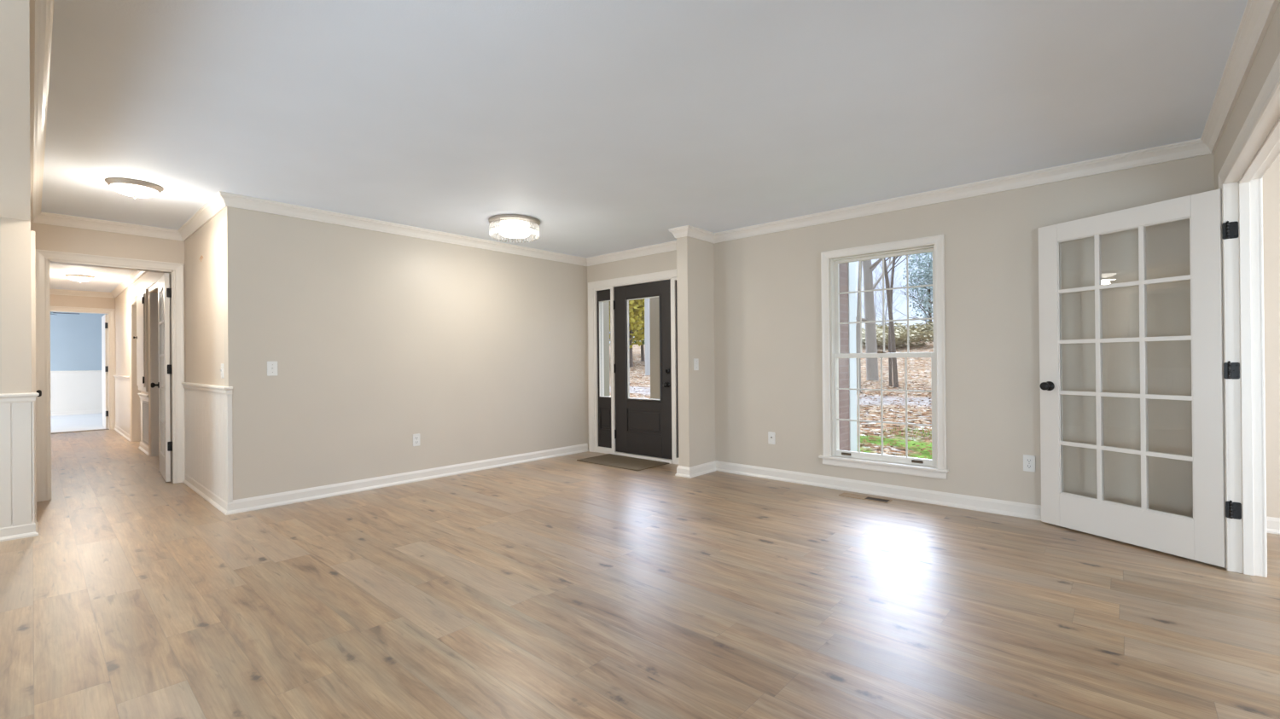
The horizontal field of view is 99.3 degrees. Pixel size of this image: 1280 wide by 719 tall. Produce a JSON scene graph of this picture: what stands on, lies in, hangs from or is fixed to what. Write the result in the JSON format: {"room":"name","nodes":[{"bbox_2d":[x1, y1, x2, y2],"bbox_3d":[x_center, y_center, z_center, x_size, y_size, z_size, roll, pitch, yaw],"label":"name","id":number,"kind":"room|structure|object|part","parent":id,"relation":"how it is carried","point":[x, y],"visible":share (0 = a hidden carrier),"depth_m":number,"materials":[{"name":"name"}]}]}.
{"room":"empty living room","nodes":[
{"label":"empty living room","id":0,"kind":"room"},
{"bbox_2d":[0,216,1,394],"bbox_3d":[-4.981,-0.028,2.756,0.120,2.440,2.270,-1,0,42],"label":"wall","id":1,"kind":"structure","parent":0,"point":[0,217],"depth_m":3.56,"materials":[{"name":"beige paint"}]},
{"bbox_2d":[0,401,34,528],"bbox_3d":[-4.841,0.691,2.829,0.040,0.840,2.260,-1,0,42],"label":"wainscot","id":2,"kind":"structure","parent":1,"relation":"attached to","point":[17,484],"depth_m":3.60,"materials":[{"name":"paint"}]},
{"bbox_2d":[0,513,38,541],"bbox_3d":[-5.209,1.143,2.669,0.416,0.100,3.026,-1,0,42],"label":"baseboard","id":3,"kind":"structure","parent":1,"relation":"attached to","point":[12,532],"depth_m":3.60,"materials":[{"name":"white paint"}]},
{"bbox_2d":[0,392,39,403],"bbox_3d":[-4.846,0.260,2.813,0.062,0.062,2.332,-1,0,42],"label":"chair rail","id":4,"kind":"object","parent":1,"relation":"attached to","point":[8,398],"visible":1,"depth_m":3.60,"materials":[{"name":"white paint"}]},
{"bbox_2d":[0,0,31,394],"bbox_3d":[-1.035,-0.069,0.831,11.050,2.440,0.140,-1,0,42],"label":"wall","id":5,"kind":"structure","parent":0,"point":[14,14],"depth_m":3.13,"materials":[{"name":"beige paint"}]},
{"bbox_2d":[30,230,37,521],"bbox_3d":[-4.735,0.133,4.162,0.850,2.120,0.152,-1,0,42],"label":"door frame","id":6,"kind":"structure","parent":5,"relation":"attached to","point":[32,233],"depth_m":3.93,"materials":[{"name":"white paint"}]},
{"bbox_2d":[36,389,41,396],"bbox_3d":[-4.697,0.169,4.205,0.686,2.024,0.102,-1,0,42],"label":"door","id":7,"kind":"structure","parent":5,"relation":"in","point":[39,392],"depth_m":4.41,"materials":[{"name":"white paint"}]},
{"bbox_2d":[50,413,106,432],"bbox_3d":[-11.961,1.322,10.702,4.880,0.104,5.200,-1,0,42],"label":"floor","id":8,"kind":"structure","parent":0,"point":[87,421],"depth_m":10.89,"materials":[{"name":"white"}]},
{"bbox_2d":[50,311,107,371],"bbox_3d":[-11.965,0.054,10.698,4.900,2.440,5.200,-1,0,42],"label":"wall","id":9,"kind":"structure","parent":0,"point":[75,339],"depth_m":12.72,"materials":[{"name":"paint"}]},
{"bbox_2d":[50,370,102,416],"bbox_3d":[-13.607,0.777,12.204,0.032,1.032,4.850,-1,0,42],"label":"wainscot","id":10,"kind":"structure","parent":9,"relation":"attached to","point":[74,392],"depth_m":12.70,"materials":[{"name":"paint"}]},
{"bbox_2d":[50,294,115,308],"bbox_3d":[-9.792,0.032,9.393,0.120,2.440,1.290,-1,0,42],"label":"wall","id":11,"kind":"structure","parent":0,"point":[55,300],"depth_m":9.44,"materials":[{"name":"paint"}]},
{"bbox_2d":[50,306,115,430],"bbox_3d":[-9.755,0.174,9.424,0.152,2.155,0.955,-1,0,42],"label":"door frame","id":12,"kind":"structure","parent":11,"relation":"attached to","point":[111,312],"depth_m":9.69,"materials":[{"name":"white paint"}]},
{"bbox_2d":[101,314,108,428],"bbox_3d":[-9.801,0.217,9.969,0.885,2.048,0.038,-1,0,42],"label":"door","id":13,"kind":"structure","parent":11,"relation":"in","point":[104,319],"depth_m":9.81,"materials":[{"name":"white paint"}]},
{"bbox_2d":[30,222,185,424],"bbox_3d":[-4.818,-0.024,4.979,0.120,2.440,1.240,-1,0,42],"label":"wall","id":14,"kind":"structure","parent":0,"point":[48,237],"depth_m":4.92,"materials":[{"name":"paint"}]},
{"bbox_2d":[35,249,185,502],"bbox_3d":[-4.809,0.133,4.978,0.152,2.125,0.970,-1,0,42],"label":"door frame","id":15,"kind":"structure","parent":14,"relation":"attached to","point":[43,258],"depth_m":4.81,"materials":[{"name":"white paint"}]},
{"bbox_2d":[115,209,224,427],"bbox_3d":[-5.982,-0.008,7.361,8.270,2.440,1.000,-1,0,42],"label":"wall","id":16,"kind":"structure","parent":0,"point":[203,280],"depth_m":4.84,"materials":[{"name":"paint"}]},
{"bbox_2d":[50,270,146,297],"bbox_3d":[-7.324,-1.171,7.179,6.530,0.090,1.050,-1,0,42],"label":"crown molding","id":17,"kind":"structure","parent":16,"relation":"attached to","point":[136,275],"depth_m":9.23,"materials":[{"name":"white paint"}]},
{"bbox_2d":[112,375,148,400],"bbox_3d":[-7.795,0.395,8.291,4.320,0.272,0.032,-1,0,42],"label":"chair rail","id":18,"kind":"object","parent":16,"relation":"attached to","point":[120,377],"visible":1,"depth_m":8.27,"materials":[{"name":"white paint"}]},
{"bbox_2d":[113,424,149,455],"bbox_3d":[-7.745,1.181,8.336,4.320,0.100,0.146,-1,0,42],"label":"baseboard","id":19,"kind":"structure","parent":16,"relation":"attached to","point":[142,447],"depth_m":8.28,"materials":[{"name":"white paint"}]},
{"bbox_2d":[115,378,148,446],"bbox_3d":[-7.784,0.731,8.299,4.320,0.840,0.010,-1,0,42],"label":"wainscot","id":20,"kind":"structure","parent":16,"relation":"attached to","point":[122,386],"depth_m":8.83,"materials":[{"name":"paint"}]},
{"bbox_2d":[128,294,140,442],"bbox_3d":[-7.210,0.163,7.856,1.024,2.124,0.144,-1,0,42],"label":"door frame","id":21,"kind":"structure","parent":16,"relation":"attached to","point":[135,401],"depth_m":8.12,"materials":[{"name":"white paint"}]},
{"bbox_2d":[133,288,148,391],"bbox_3d":[-6.667,-0.247,7.250,0.800,1.330,0.076,-1,0,42],"label":"wall","id":22,"kind":"structure","parent":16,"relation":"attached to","point":[142,299],"depth_m":7.11,"materials":[{"name":"white paint"}]},
{"bbox_3d":[-6.660,-0.247,7.258,0.680,1.210,0.016,-1,0,42],"label":"cupboard door","id":23,"kind":"part","parent":22,"relation":"part of","materials":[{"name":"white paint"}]},
{"bbox_2d":[142,401,148,445],"bbox_3d":[-6.437,0.821,7.088,0.560,0.550,0.008,-1,0,42],"label":"wainscot","id":24,"kind":"object","parent":16,"relation":"in","point":[145,404],"visible":0.77,"depth_m":7.11,"materials":[{"name":"paint"}]},
{"bbox_2d":[147,279,159,456],"bbox_3d":[-5.785,0.146,6.581,0.950,2.125,0.144,-1,0,42],"label":"door frame","id":25,"kind":"structure","parent":16,"relation":"attached to","point":[152,297],"depth_m":6.82,"materials":[{"name":"white paint"}]},
{"bbox_2d":[150,273,172,482],"bbox_3d":[-4.833,0.176,5.525,0.169,2.018,0.836,0,0,-45],"label":"door","id":26,"kind":"structure","parent":16,"relation":"in","point":[164,292],"depth_m":5.29,"materials":[{"name":"white paint"}]},
{"bbox_3d":[-5.119,0.270,5.741,0.067,0.065,0.065,0,0,-45],"label":"knob","id":27,"kind":"part","parent":26,"relation":"part of","materials":[{"name":"black metal"}]},
{"bbox_3d":[-4.846,0.176,5.537,0.035,2.018,0.800,0,0,-45],"label":"frame","id":28,"kind":"part","parent":26,"relation":"part of","materials":[{"name":"white paint"}]},
{"bbox_2d":[181,382,232,395],"bbox_3d":[-3.781,0.245,4.716,1.772,0.062,0.054,-1,0,42],"label":"chair rail","id":29,"kind":"object","parent":16,"relation":"attached to","point":[202,387],"visible":1,"depth_m":4.49,"materials":[{"name":"white paint"}]},
{"bbox_2d":[184,389,232,503],"bbox_3d":[-3.771,0.686,4.725,1.732,0.840,0.032,-1,0,42],"label":"wainscot","id":30,"kind":"structure","parent":16,"relation":"attached to","point":[208,416],"depth_m":4.53,"materials":[{"name":"paint"}]},
{"bbox_2d":[219,363,223,378],"bbox_3d":[-3.283,0.090,4.264,0.072,0.116,0.019,-1,0,42],"label":"light switch","id":31,"kind":"object","parent":16,"relation":"attached to","point":[222,364],"visible":1,"depth_m":4.25,"materials":[{"name":"white plastic"}]},
{"bbox_3d":[-3.278,0.090,4.269,0.072,0.116,0.006,-1,0,42],"label":"plate","id":32,"kind":"part","parent":31,"relation":"part of","materials":[{"name":"white plastic"}]},
{"bbox_2d":[223,206,588,500],"bbox_3d":[-1.950,-0.049,5.576,0.120,2.440,3.715,-1,0,42],"label":"wall","id":33,"kind":"structure","parent":0,"point":[377,340],"depth_m":5.02,"materials":[{"name":"beige paint"}]},
{"bbox_2d":[267,361,277,376],"bbox_3d":[-2.944,0.072,4.359,0.019,0.116,0.072,-1,0,42],"label":"light switch","id":34,"kind":"object","parent":33,"relation":"attached to","point":[271,366],"visible":1,"depth_m":4.36,"materials":[{"name":"white plastic"}]},
{"bbox_2d":[182,443,588,515],"bbox_3d":[-2.542,1.128,6.082,1.748,0.100,3.721,-1,0,42],"label":"baseboard","id":35,"kind":"structure","parent":33,"relation":"attached to","point":[238,506],"depth_m":4.93,"materials":[{"name":"white paint"}]},
{"bbox_2d":[413,433,420,446],"bbox_3d":[-2.153,0.776,5.242,0.009,0.116,0.072,-1,0,42],"label":"wall outlet","id":36,"kind":"object","parent":33,"relation":"attached to","point":[416,437],"visible":1,"depth_m":5.24,"materials":[{"name":"white plastic"}]},
{"bbox_2d":[0,430,1279,718],"bbox_3d":[-2.467,1.223,4.292,17.820,0.100,7.900,-1,0,42],"label":"floor","id":37,"kind":"structure","parent":0,"point":[565,587],"depth_m":2.53,"materials":[{"name":"brown wood"}]},
{"bbox_2d":[51,428,109,434],"bbox_3d":[-9.753,1.245,9.428,0.130,0.012,0.781,-1,0,42],"label":"threshold","id":38,"kind":"object","parent":37,"relation":"on","point":[107,428],"visible":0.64,"depth_m":9.41,"materials":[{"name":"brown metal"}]},
{"bbox_2d":[576,453,669,471],"bbox_3d":[-0.200,1.153,6.134,0.940,0.008,0.530,-1,0,42],"label":"door mat","id":39,"kind":"object","parent":37,"relation":"on","point":[615,461],"visible":1,"depth_m":6.10,"materials":[{"name":"brown fabric"}]},
{"bbox_2d":[838,492,892,503],"bbox_3d":[1.843,1.132,4.455,0.390,0.005,0.116,-1,0,42],"label":"floor vent","id":40,"kind":"object","parent":37,"relation":"in","point":[847,495],"visible":1,"depth_m":4.45,"materials":[{"name":"brown wood"}]},
{"bbox_3d":[1.773,1.134,4.518,0.177,0.003,0.092,-1,0,42],"label":"damper panel","id":41,"kind":"part","parent":40,"relation":"part of","materials":[{"name":"brown wood"}]},
{"bbox_2d":[40,0,1247,292],"bbox_3d":[-4.375,-1.296,5.850,22.700,0.100,8.100,-1,0,42],"label":"ceiling","id":42,"kind":"structure","parent":0,"point":[613,125],"depth_m":2.72,"materials":[{"name":"paint"}]},
{"bbox_2d":[50,311,79,314],"bbox_3d":[-12.194,-1.035,11.131,1.063,0.255,1.012,-1,0,42],"label":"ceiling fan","id":43,"kind":"object","parent":42,"relation":"hanging from","point":[50,311],"visible":0.11,"depth_m":11.33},
{"bbox_3d":[-11.983,-0.966,11.366,0.123,0.026,0.380,-1,0,42],"label":"fan blade","id":44,"kind":"part","parent":43,"relation":"part of","materials":[{"name":"white"}]},
{"bbox_2d":[64,273,95,282],"bbox_3d":[-8.047,-1.158,7.819,0.310,0.101,0.310,-1,0,42],"label":"ceiling light","id":45,"kind":"object","parent":42,"relation":"attached to","point":[78,277],"visible":1,"depth_m":7.74,"materials":[{"name":"white glass"}]},
{"bbox_2d":[104,177,163,198],"bbox_3d":[-3.629,-1.207,3.909,0.310,0.101,0.310,-1,0,42],"label":"ceiling light","id":46,"kind":"object","parent":42,"relation":"attached to","point":[130,187],"visible":1,"depth_m":3.83,"materials":[{"name":"white glass"}]},
{"bbox_2d":[488,214,540,242],"bbox_3d":[-1.155,-1.200,5.010,0.464,0.154,0.464,-1,0,42],"label":"crystal ceiling light","id":47,"kind":"object","parent":42,"relation":"attached to","point":[515,226],"visible":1,"depth_m":4.89,"materials":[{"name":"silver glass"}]},
{"bbox_2d":[676,236,715,467],"bbox_3d":[0.572,-0.071,5.509,0.130,2.440,0.453,-1,0,42],"label":"wall pillar","id":48,"kind":"structure","parent":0,"point":[695,257],"depth_m":5.39,"materials":[{"name":"beige paint"}]},
{"bbox_2d":[693,358,698,370],"bbox_3d":[0.563,0.049,5.386,0.019,0.116,0.072,-1,0,42],"label":"light switch","id":49,"kind":"object","parent":48,"relation":"attached to","point":[695,360],"visible":1,"depth_m":5.38,"materials":[{"name":"white plastic"}]},
{"bbox_2d":[587,153,1214,517],"bbox_3d":[1.435,-0.080,5.142,5.745,2.440,0.150,-1,0,42],"label":"wall","id":50,"kind":"structure","parent":0,"point":[768,301],"depth_m":3.97,"materials":[{"name":"beige paint"}]},
{"bbox_2d":[597,289,611,448],"bbox_3d":[-0.423,0.113,6.757,0.256,1.951,0.044,-1,0,42],"label":"window","id":51,"kind":"structure","parent":50,"relation":"in","point":[604,403],"depth_m":6.78,"materials":[{"name":"brown paint"}]},
{"bbox_3d":[-0.423,0.731,6.744,0.139,0.220,0.010,-1,0,42],"label":"sidelight panel","id":52,"kind":"part","parent":51,"relation":"part of","materials":[{"name":"brown paint"}]},
{"bbox_2d":[587,269,678,465],"bbox_3d":[0.054,0.087,6.349,1.761,2.138,0.152,-1,0,42],"label":"door frame","id":53,"kind":"structure","parent":50,"relation":"attached to","point":[673,346],"depth_m":6.63,"materials":[{"name":"white paint"}]},
{"bbox_2d":[613,279,672,459],"bbox_3d":[0.012,0.116,6.324,0.910,2.000,0.111,-1,0,42],"label":"door","id":54,"kind":"structure","parent":50,"relation":"in","point":[642,426],"depth_m":6.33,"materials":[{"name":"brown paint"}]},
{"bbox_3d":[0.032,-0.127,6.312,0.555,1.225,0.012,-1,0,42],"label":"glass frame","id":55,"kind":"part","parent":54,"relation":"part of","materials":[{"name":"brown paint"}]},
{"bbox_3d":[0.047,0.717,6.323,0.470,0.207,0.010,-1,0,42],"label":"panel","id":56,"kind":"part","parent":54,"relation":"part of","materials":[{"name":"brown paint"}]},
{"bbox_3d":[0.291,0.281,6.045,0.065,0.065,0.067,-1,0,42],"label":"knob","id":57,"kind":"part","parent":54,"relation":"part of","materials":[{"name":"black metal"}]},
{"bbox_2d":[29,0,1279,266],"bbox_3d":[-0.844,-1.238,3.910,7.250,0.090,4.715,-1,0,42],"label":"crown molding","id":58,"kind":"structure","parent":50,"relation":"attached to","point":[1258,14],"depth_m":4.06,"materials":[{"name":"white paint"}]},
{"bbox_2d":[675,280,678,458],"bbox_3d":[0.512,0.103,5.921,0.258,1.951,0.044,-1,0,42],"label":"door frame","id":59,"kind":"structure","parent":50,"relation":"in","point":[676,281],"depth_m":5.98,"materials":[{"name":"white paint"}]},
{"bbox_2d":[768,431,775,444],"bbox_3d":[1.255,0.752,5.196,0.072,0.116,0.016,-1,0,42],"label":"cable plate","id":60,"kind":"object","parent":50,"relation":"attached to","point":[771,440],"visible":1,"depth_m":5.20,"materials":[{"name":"white plastic"}]},
{"bbox_2d":[674,460,1041,520],"bbox_3d":[1.899,1.084,4.312,3.736,0.100,0.479,-1,0,42],"label":"baseboard","id":61,"kind":"structure","parent":50,"relation":"attached to","point":[982,504],"depth_m":4.54,"materials":[{"name":"white paint"}]},
{"bbox_2d":[818,234,948,479],"bbox_3d":[2.030,-0.016,4.585,1.029,1.893,0.188,-1,0,42],"label":"window","id":62,"kind":"structure","parent":50,"relation":"in","point":[935,468],"depth_m":4.54,"materials":[{"name":"white paint"}]},
{"bbox_3d":[2.006,0.865,4.547,1.029,0.022,0.093,-1,0,42],"label":"sill","id":63,"kind":"part","parent":62,"relation":"part of","materials":[{"name":"white paint"}]},
{"bbox_3d":[2.057,-0.451,4.604,0.819,0.868,0.030,-1,0,42],"label":"sash","id":64,"kind":"part","parent":62,"relation":"part of","materials":[{"name":"glass"}]},
{"bbox_3d":[2.038,0.400,4.572,0.823,0.905,0.032,-1,0,42],"label":"sash","id":65,"kind":"part","parent":62,"relation":"part of","materials":[{"name":"white plastic"}]},
{"bbox_2d":[1023,454,1035,472],"bbox_3d":[2.759,0.737,3.856,0.072,0.116,0.009,-1,0,42],"label":"wall outlet","id":66,"kind":"object","parent":50,"relation":"attached to","point":[1029,465],"visible":1,"depth_m":3.85,"materials":[{"name":"white plastic"}]},
{"bbox_2d":[1214,0,1279,190],"bbox_3d":[1.912,-0.093,1.453,0.115,2.440,4.715,-1,0,42],"label":"wall","id":67,"kind":"structure","parent":0,"point":[1268,52],"depth_m":2.28,"materials":[{"name":"beige paint"}]},
{"bbox_2d":[1217,52,1279,577],"bbox_3d":[2.540,0.060,2.153,0.159,2.125,1.985,-1,0,42],"label":"door frame","id":68,"kind":"structure","parent":67,"relation":"attached to","point":[1256,147],"depth_m":2.82,"materials":[{"name":"white paint"}]},
{"bbox_2d":[1038,188,1241,567],"bbox_3d":[2.950,0.101,3.297,0.169,2.018,0.978,0,0,-22],"label":"door","id":69,"kind":"structure","parent":68,"relation":"attached to","point":[1201,538],"depth_m":3.20,"materials":[{"name":"white paint"}]},
{"bbox_3d":[2.741,0.180,3.670,0.067,0.065,0.065,0,0,-22],"label":"knob","id":70,"kind":"part","parent":69,"relation":"part of","materials":[{"name":"black metal"}]},
{"bbox_2d":[1262,154,1279,518],"bbox_3d":[3.526,-0.110,0.482,3.785,2.440,5.420,-1,0,42],"label":"wall","id":71,"kind":"structure","parent":0,"point":[1271,177],"depth_m":3.49,"materials":[{"name":"paint"}]},
{"bbox_2d":[1266,517,1279,535],"bbox_3d":[5.226,1.049,2.425,3.460,0.100,0.026,-1,0,42],"label":"baseboard","id":72,"kind":"structure","parent":71,"relation":"attached to","point":[1272,524],"depth_m":3.48,"materials":[{"name":"white paint"}]},
{"label":"outside","id":73,"kind":"structure","parent":0,"visible":0},
{"bbox_2d":[609,339,933,459],"bbox_3d":[5.134,-0.824,65.764,140.000,4.979,95.100,-1,0,42],"label":"ground","id":74,"kind":"structure","parent":73,"point":[918,369],"depth_m":15.29,"materials":[{"name":"brown soil"}]},
{"bbox_2d":[603,301,610,396],"bbox_3d":[-0.634,-0.012,8.683,0.270,3.200,0.270,-1,0,42],"label":"porch post","id":75,"kind":"object","parent":74,"relation":"on","point":[606,305],"visible":0.02,"depth_m":8.64,"materials":[{"name":"beige paint"}]},
{"bbox_2d":[609,298,644,366],"bbox_3d":[-0.647,-4.336,37.077,6.142,10.175,5.501,0,0,-33],"label":"leafy tree","id":76,"kind":"object","parent":74,"relation":"on","point":[638,309],"visible":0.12,"depth_m":36.05,"materials":[{"name":"green plant"}]},
{"bbox_2d":[632,303,645,361],"bbox_3d":[0.164,-4.343,41.359,6.056,9.459,6.164,-1,0,10],"label":"leafy tree","id":77,"kind":"object","parent":74,"relation":"on","point":[642,342],"visible":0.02,"depth_m":41.30,"materials":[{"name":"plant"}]},
{"bbox_2d":[644,298,650,375],"bbox_3d":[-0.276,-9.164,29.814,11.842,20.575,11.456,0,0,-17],"label":"porch post","id":78,"kind":"object","parent":74,"relation":"on","point":[647,339],"visible":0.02,"depth_m":29.83,"materials":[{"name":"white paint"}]},
{"bbox_2d":[649,296,659,399],"bbox_3d":[0.290,-0.023,7.856,0.270,3.200,0.270,-1,0,42],"label":"porch post","id":79,"kind":"object","parent":74,"relation":"on","point":[654,302],"visible":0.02,"depth_m":7.79,"materials":[{"name":"beige paint"}]},
{"bbox_2d":[609,376,931,458],"bbox_3d":[0.564,1.210,18.533,21.566,0.713,14.090,-1,0,42],"label":"fallen leaves","id":80,"kind":"object","parent":74,"relation":"on","point":[866,408],"visible":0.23,"depth_m":11.03,"materials":[{"name":"brown plant"}]},
{"bbox_2d":[838,261,857,452],"bbox_3d":[1.549,0.226,5.686,1.125,2.830,0.800,-1,0,42],"label":"column","id":81,"kind":"structure","parent":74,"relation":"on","point":[847,367],"depth_m":5.46,"materials":[{"name":"white paint"}]},
{"bbox_2d":[855,261,862,392],"bbox_3d":[7.355,-6.340,15.940,7.850,15.183,10.076,-1,0,28],"label":"bare tree","id":82,"kind":"object","parent":74,"relation":"on","point":[858,325],"visible":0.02,"depth_m":16.74,"materials":[{"name":"grey plant"}]},
{"bbox_2d":[855,256,896,380],"bbox_3d":[8.965,-7.837,20.594,12.143,17.796,10.884,-1,0,0],"label":"bare tree","id":83,"kind":"object","parent":74,"relation":"on","point":[870,330],"visible":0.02,"depth_m":21.29,"materials":[{"name":"grey plant"}]},
{"bbox_2d":[855,261,898,326],"bbox_3d":[27.951,-8.195,66.977,7.001,11.199,7.226,0,0,-35],"label":"tree","id":84,"kind":"object","parent":74,"relation":"on","point":[857,262],"visible":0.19,"depth_m":67.37,"materials":[{"name":"grey plant"}]},
{"bbox_2d":[855,260,903,320],"bbox_3d":[23.979,-7.724,57.178,5.258,10.750,7.054,0,0,-25],"label":"tree","id":85,"kind":"object","parent":74,"relation":"on","point":[875,303],"visible":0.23,"depth_m":57.30,"materials":[{"name":"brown plant"}]},
{"bbox_2d":[861,329,904,346],"bbox_3d":[16.640,-1.516,38.037,4.178,1.226,4.242,0,0,-15],"label":"clump","id":86,"kind":"object","parent":74,"relation":"on","point":[880,331],"visible":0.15,"depth_m":37.36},
{"bbox_2d":[855,259,913,329],"bbox_3d":[18.954,-6.359,42.772,6.334,10.133,6.538,0,0,-11],"label":"tree","id":87,"kind":"object","parent":74,"relation":"on","point":[876,259],"visible":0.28,"depth_m":42.17,"materials":[{"name":"grey plant"}]},
{"bbox_2d":[873,272,901,324],"bbox_3d":[23.403,-5.720,52.561,4.771,7.295,4.372,0,0,-13],"label":"tree","id":88,"kind":"object","parent":74,"relation":"on","point":[898,272],"visible":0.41,"depth_m":52.05,"materials":[{"name":"grey plant"}]},
{"bbox_2d":[861,257,916,325],"bbox_3d":[21.496,-7.494,48.303,6.937,11.576,7.571,-1,0,38],"label":"tree","id":89,"kind":"object","parent":74,"relation":"on","point":[897,258],"visible":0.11,"depth_m":47.75,"materials":[{"name":"grey plant"}]},
{"bbox_2d":[881,256,901,387],"bbox_3d":[6.750,-6.224,18.244,7.443,14.824,11.547,0,0,-26],"label":"bare tree","id":90,"kind":"object","parent":74,"relation":"on","point":[886,273],"visible":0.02,"depth_m":17.96,"materials":[{"name":"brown plant"}]},
{"bbox_2d":[876,276,910,322],"bbox_3d":[28.402,-6.320,60.885,4.861,7.534,4.710,0,0,-40],"label":"tree","id":91,"kind":"object","parent":74,"relation":"on","point":[888,276],"visible":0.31,"depth_m":60.65,"materials":[{"name":"grey plant"}]},
{"bbox_2d":[856,426,931,459],"bbox_3d":[3.499,1.382,8.549,4.672,0.300,4.639,-1,0,42],"label":"grass","id":92,"kind":"structure","parent":74,"relation":"on","point":[899,427],"depth_m":9.79,"materials":[{"name":"green plant"}]},
{"bbox_2d":[875,322,916,334],"bbox_3d":[19.608,-2.181,42.424,4.242,1.402,4.178,0,0,-7],"label":"clump","id":93,"kind":"object","parent":74,"relation":"on","point":[897,327],"visible":0.3,"depth_m":41.64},
{"bbox_2d":[874,256,923,324],"bbox_3d":[17.668,-5.178,38.068,5.316,8.504,5.487,0,0,-13],"label":"tree","id":94,"kind":"object","parent":74,"relation":"on","point":[904,256],"visible":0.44,"depth_m":38.39,"materials":[{"name":"grey plant"}]},
{"bbox_2d":[888,255,910,386],"bbox_3d":[9.144,-6.162,18.699,6.777,14.629,9.460,-1,0,20],"label":"bare tree","id":95,"kind":"object","parent":74,"relation":"on","point":[890,376],"visible":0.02,"depth_m":18.47,"materials":[{"name":"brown plant"}]},
{"bbox_2d":[876,328,933,348],"bbox_3d":[17.267,-1.390,35.547,4.178,1.243,4.242,-1,0,6],"label":"clump","id":96,"kind":"object","parent":74,"relation":"on","point":[912,338],"visible":0.8,"depth_m":35.00,"materials":[{"name":"plant"}]},
{"bbox_2d":[890,251,933,325],"bbox_3d":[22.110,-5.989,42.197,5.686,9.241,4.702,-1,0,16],"label":"leafy tree","id":97,"kind":"object","parent":74,"relation":"on","point":[927,276],"visible":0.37,"depth_m":41.68,"materials":[{"name":"green plant"}]},
{"bbox_2d":[898,327,933,339],"bbox_3d":[21.166,-1.974,41.288,4.242,0.902,4.178,0,0,-9],"label":"clump","id":98,"kind":"object","parent":74,"relation":"on","point":[913,328],"visible":0.09,"depth_m":40.05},
{"bbox_2d":[906,321,933,339],"bbox_3d":[21.891,-2.185,40.614,4.242,1.321,4.178,-1,0,0],"label":"clump","id":99,"kind":"object","parent":74,"relation":"on","point":[920,326],"visible":0.23,"depth_m":40.19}
]}

